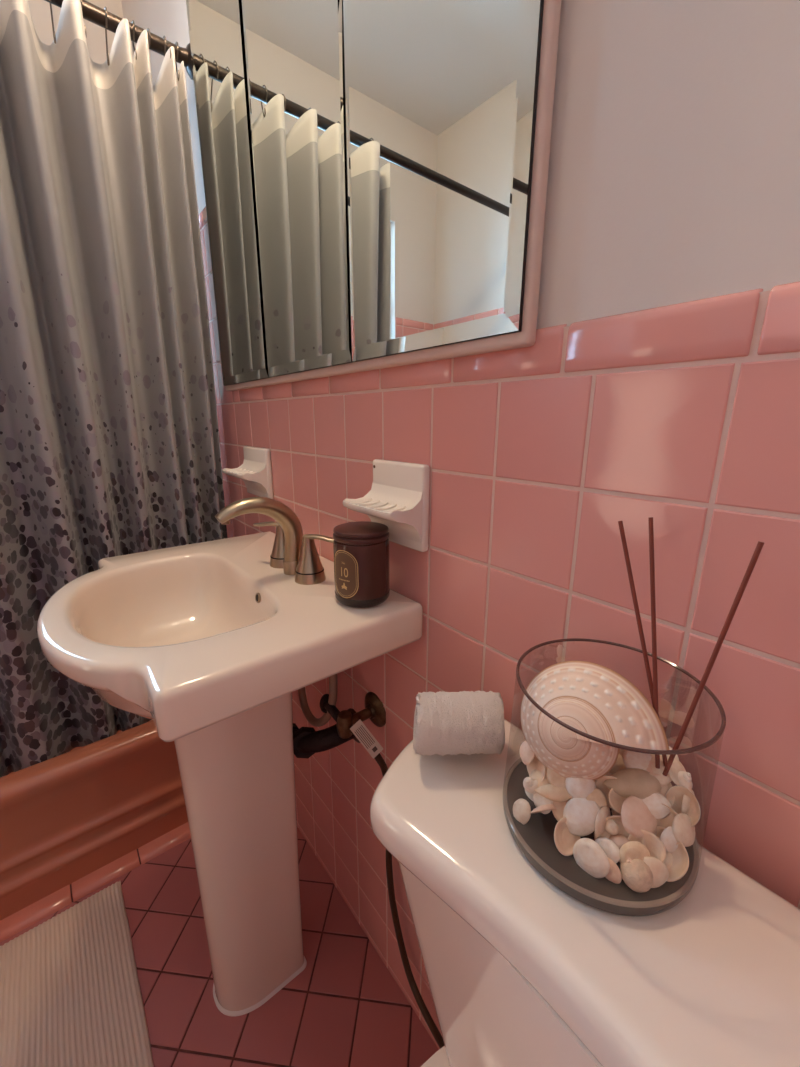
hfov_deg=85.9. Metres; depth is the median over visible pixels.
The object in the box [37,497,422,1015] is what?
pedestal sink
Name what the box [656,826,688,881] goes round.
shell
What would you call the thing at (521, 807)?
shell
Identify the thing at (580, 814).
shell
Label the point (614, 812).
shell
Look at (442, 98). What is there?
mirror
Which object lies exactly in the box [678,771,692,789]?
shell
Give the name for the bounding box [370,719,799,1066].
toilet
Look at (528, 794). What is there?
shell
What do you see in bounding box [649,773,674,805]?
shell
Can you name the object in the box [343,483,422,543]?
tray
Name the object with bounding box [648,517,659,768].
stick
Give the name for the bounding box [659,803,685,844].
shell
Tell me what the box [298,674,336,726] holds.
supply hose
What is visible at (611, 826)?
shell
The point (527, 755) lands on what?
shell
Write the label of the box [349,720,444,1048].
hose
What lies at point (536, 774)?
shell
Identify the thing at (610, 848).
shell
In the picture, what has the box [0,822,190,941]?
trim
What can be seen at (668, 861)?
shell
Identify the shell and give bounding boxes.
[513,798,530,824]
[520,661,668,779]
[520,740,534,764]
[523,777,537,793]
[525,790,532,800]
[526,756,545,781]
[530,804,555,813]
[531,769,548,786]
[532,793,552,813]
[534,784,572,801]
[545,767,565,787]
[552,794,572,820]
[554,817,580,855]
[563,798,599,835]
[565,777,595,797]
[573,838,609,877]
[586,788,606,808]
[594,805,610,837]
[595,775,616,808]
[595,837,619,862]
[599,815,645,845]
[603,768,661,798]
[605,819,618,834]
[605,857,621,883]
[608,788,625,813]
[609,753,625,772]
[609,834,631,862]
[612,809,620,815]
[619,749,625,756]
[619,841,649,862]
[620,859,652,892]
[621,795,659,837]
[623,750,651,769]
[628,830,665,862]
[642,793,670,818]
[643,856,668,887]
[646,758,662,786]
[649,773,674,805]
[650,754,671,784]
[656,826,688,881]
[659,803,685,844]
[660,826,677,852]
[663,852,672,868]
[665,785,700,826]
[667,746,678,759]
[667,758,685,784]
[672,813,695,846]
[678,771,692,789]
[681,789,693,813]
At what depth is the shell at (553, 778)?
0.37 m
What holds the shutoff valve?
attached to the wall at (659, 379)
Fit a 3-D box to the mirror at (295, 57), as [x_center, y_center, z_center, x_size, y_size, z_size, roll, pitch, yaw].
[-0.175,-0.694,0.679,0.002,0.821,0.318,-12,19,-38]
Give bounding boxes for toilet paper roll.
[413,691,504,755]
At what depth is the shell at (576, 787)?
0.35 m
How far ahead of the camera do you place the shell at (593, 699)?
0.35 m
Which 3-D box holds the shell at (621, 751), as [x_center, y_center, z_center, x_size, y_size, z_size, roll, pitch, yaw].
[0.206,0.189,0.382,0.021,0.013,0.022,0,15,0]
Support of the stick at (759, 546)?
in the glass vase
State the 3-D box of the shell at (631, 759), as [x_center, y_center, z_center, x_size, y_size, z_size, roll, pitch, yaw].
[0.199,0.190,0.359,0.021,0.015,0.020,-3,15,-10]
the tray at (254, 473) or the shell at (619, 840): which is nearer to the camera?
the shell at (619, 840)
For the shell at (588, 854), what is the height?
0.024 m
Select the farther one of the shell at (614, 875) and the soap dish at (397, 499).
the soap dish at (397, 499)
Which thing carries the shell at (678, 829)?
in the glass vase
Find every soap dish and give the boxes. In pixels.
[222,446,273,498]
[343,459,429,551]
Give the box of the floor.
[0,827,438,1066]
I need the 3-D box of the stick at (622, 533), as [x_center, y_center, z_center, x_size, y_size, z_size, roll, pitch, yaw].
[0.200,0.089,0.355,0.003,0.191,0.072,-8,17,-27]
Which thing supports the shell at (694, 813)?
in the glass vase
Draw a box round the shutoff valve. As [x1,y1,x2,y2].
[320,692,385,738]
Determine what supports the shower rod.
attached to the wall
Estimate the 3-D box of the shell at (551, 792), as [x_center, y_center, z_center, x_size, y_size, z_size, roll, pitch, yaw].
[0.131,0.221,0.366,0.032,0.012,0.014,2,15,8]
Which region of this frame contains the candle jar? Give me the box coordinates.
[333,521,389,607]
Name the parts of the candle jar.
lid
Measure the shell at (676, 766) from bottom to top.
0.011 m
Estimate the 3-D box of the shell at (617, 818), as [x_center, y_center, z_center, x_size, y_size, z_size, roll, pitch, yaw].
[0.172,0.237,0.335,0.033,0.025,0.021,5,16,19]
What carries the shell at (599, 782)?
in the glass vase
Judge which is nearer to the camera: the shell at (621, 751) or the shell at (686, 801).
the shell at (686, 801)
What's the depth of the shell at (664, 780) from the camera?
0.35 m
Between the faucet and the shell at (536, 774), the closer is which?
the shell at (536, 774)
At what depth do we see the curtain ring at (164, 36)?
0.95 m
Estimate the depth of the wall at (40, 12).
1.34 m
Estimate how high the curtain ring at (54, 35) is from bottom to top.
0.075 m
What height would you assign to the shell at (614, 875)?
0.014 m
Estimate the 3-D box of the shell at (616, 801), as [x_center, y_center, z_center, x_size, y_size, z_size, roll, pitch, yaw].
[0.180,0.213,0.345,0.022,0.019,0.012,4,15,15]
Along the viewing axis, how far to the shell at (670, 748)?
0.36 m
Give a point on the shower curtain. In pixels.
(110, 443)
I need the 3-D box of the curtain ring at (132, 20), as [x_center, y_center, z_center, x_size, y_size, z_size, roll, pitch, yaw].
[-0.573,-1.062,0.926,0.006,0.065,0.036,-12,19,-38]
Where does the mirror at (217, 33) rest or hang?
attached to the medicine cabinet
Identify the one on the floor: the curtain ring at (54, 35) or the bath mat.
the bath mat
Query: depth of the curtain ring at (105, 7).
0.92 m
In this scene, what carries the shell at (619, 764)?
in the glass vase
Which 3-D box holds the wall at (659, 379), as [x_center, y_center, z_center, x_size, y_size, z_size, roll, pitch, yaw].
[-0.008,-0.298,0.703,0.121,2.600,2.910,-12,19,-38]
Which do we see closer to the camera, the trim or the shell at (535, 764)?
the shell at (535, 764)
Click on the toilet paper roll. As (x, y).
(464, 722)
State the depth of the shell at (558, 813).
0.36 m
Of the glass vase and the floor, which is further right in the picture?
the glass vase
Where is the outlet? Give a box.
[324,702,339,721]
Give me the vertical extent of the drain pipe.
0.097 m
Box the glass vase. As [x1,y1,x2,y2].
[503,638,725,915]
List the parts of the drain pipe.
pipe arm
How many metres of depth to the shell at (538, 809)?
0.36 m
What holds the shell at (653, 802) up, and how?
in the glass vase
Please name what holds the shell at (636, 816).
in the glass vase
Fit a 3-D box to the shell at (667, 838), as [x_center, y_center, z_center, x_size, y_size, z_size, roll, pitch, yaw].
[0.206,0.233,0.326,0.018,0.022,0.006,-1,15,-3]
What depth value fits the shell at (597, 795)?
0.35 m
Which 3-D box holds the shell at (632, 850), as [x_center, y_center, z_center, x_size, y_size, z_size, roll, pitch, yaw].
[0.176,0.244,0.323,0.022,0.021,0.011,2,15,6]
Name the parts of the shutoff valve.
valve handle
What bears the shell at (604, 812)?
in the glass vase
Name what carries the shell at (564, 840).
in the glass vase
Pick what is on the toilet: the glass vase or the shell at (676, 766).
the glass vase
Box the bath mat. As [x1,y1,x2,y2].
[0,881,153,1066]
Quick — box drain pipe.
[293,708,359,757]
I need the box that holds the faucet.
[215,497,333,584]
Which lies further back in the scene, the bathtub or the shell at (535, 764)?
the bathtub
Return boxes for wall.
[28,0,123,63]
[121,0,799,1048]
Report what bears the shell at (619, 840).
in the glass vase
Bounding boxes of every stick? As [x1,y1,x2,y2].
[618,521,666,765]
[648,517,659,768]
[662,541,763,775]
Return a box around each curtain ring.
[49,0,55,43]
[104,6,109,65]
[132,20,136,59]
[163,35,170,57]
[175,41,179,80]
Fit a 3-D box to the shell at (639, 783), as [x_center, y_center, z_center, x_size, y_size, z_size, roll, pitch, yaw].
[0.190,0.204,0.351,0.043,0.022,0.023,6,16,21]
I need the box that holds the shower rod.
[45,0,193,79]
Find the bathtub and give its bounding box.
[0,720,187,920]
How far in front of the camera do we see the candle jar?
0.61 m
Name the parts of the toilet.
bowl, tank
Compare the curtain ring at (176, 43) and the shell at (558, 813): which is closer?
the shell at (558, 813)
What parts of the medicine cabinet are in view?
mirror door, mirror door, mirror door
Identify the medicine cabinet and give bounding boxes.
[186,0,560,390]
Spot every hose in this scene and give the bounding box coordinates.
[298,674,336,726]
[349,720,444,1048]
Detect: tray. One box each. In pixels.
[222,459,268,495]
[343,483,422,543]
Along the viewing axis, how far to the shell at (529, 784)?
0.37 m
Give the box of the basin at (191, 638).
[37,531,422,741]
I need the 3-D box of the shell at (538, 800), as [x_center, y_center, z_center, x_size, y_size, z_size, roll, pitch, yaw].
[0.123,0.228,0.370,0.012,0.019,0.020,-10,18,-34]
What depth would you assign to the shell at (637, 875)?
0.31 m
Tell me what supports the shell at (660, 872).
in the glass vase
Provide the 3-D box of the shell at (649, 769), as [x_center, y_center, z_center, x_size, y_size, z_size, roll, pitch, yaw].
[0.204,0.195,0.353,0.017,0.015,0.026,-10,18,-34]
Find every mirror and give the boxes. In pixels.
[186,0,267,385]
[242,0,350,376]
[343,0,540,361]
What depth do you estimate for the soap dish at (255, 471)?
1.04 m
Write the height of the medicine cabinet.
0.845 m
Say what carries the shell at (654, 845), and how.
in the glass vase
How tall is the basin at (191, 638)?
0.180 m
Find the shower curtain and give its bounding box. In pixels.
[0,0,227,776]

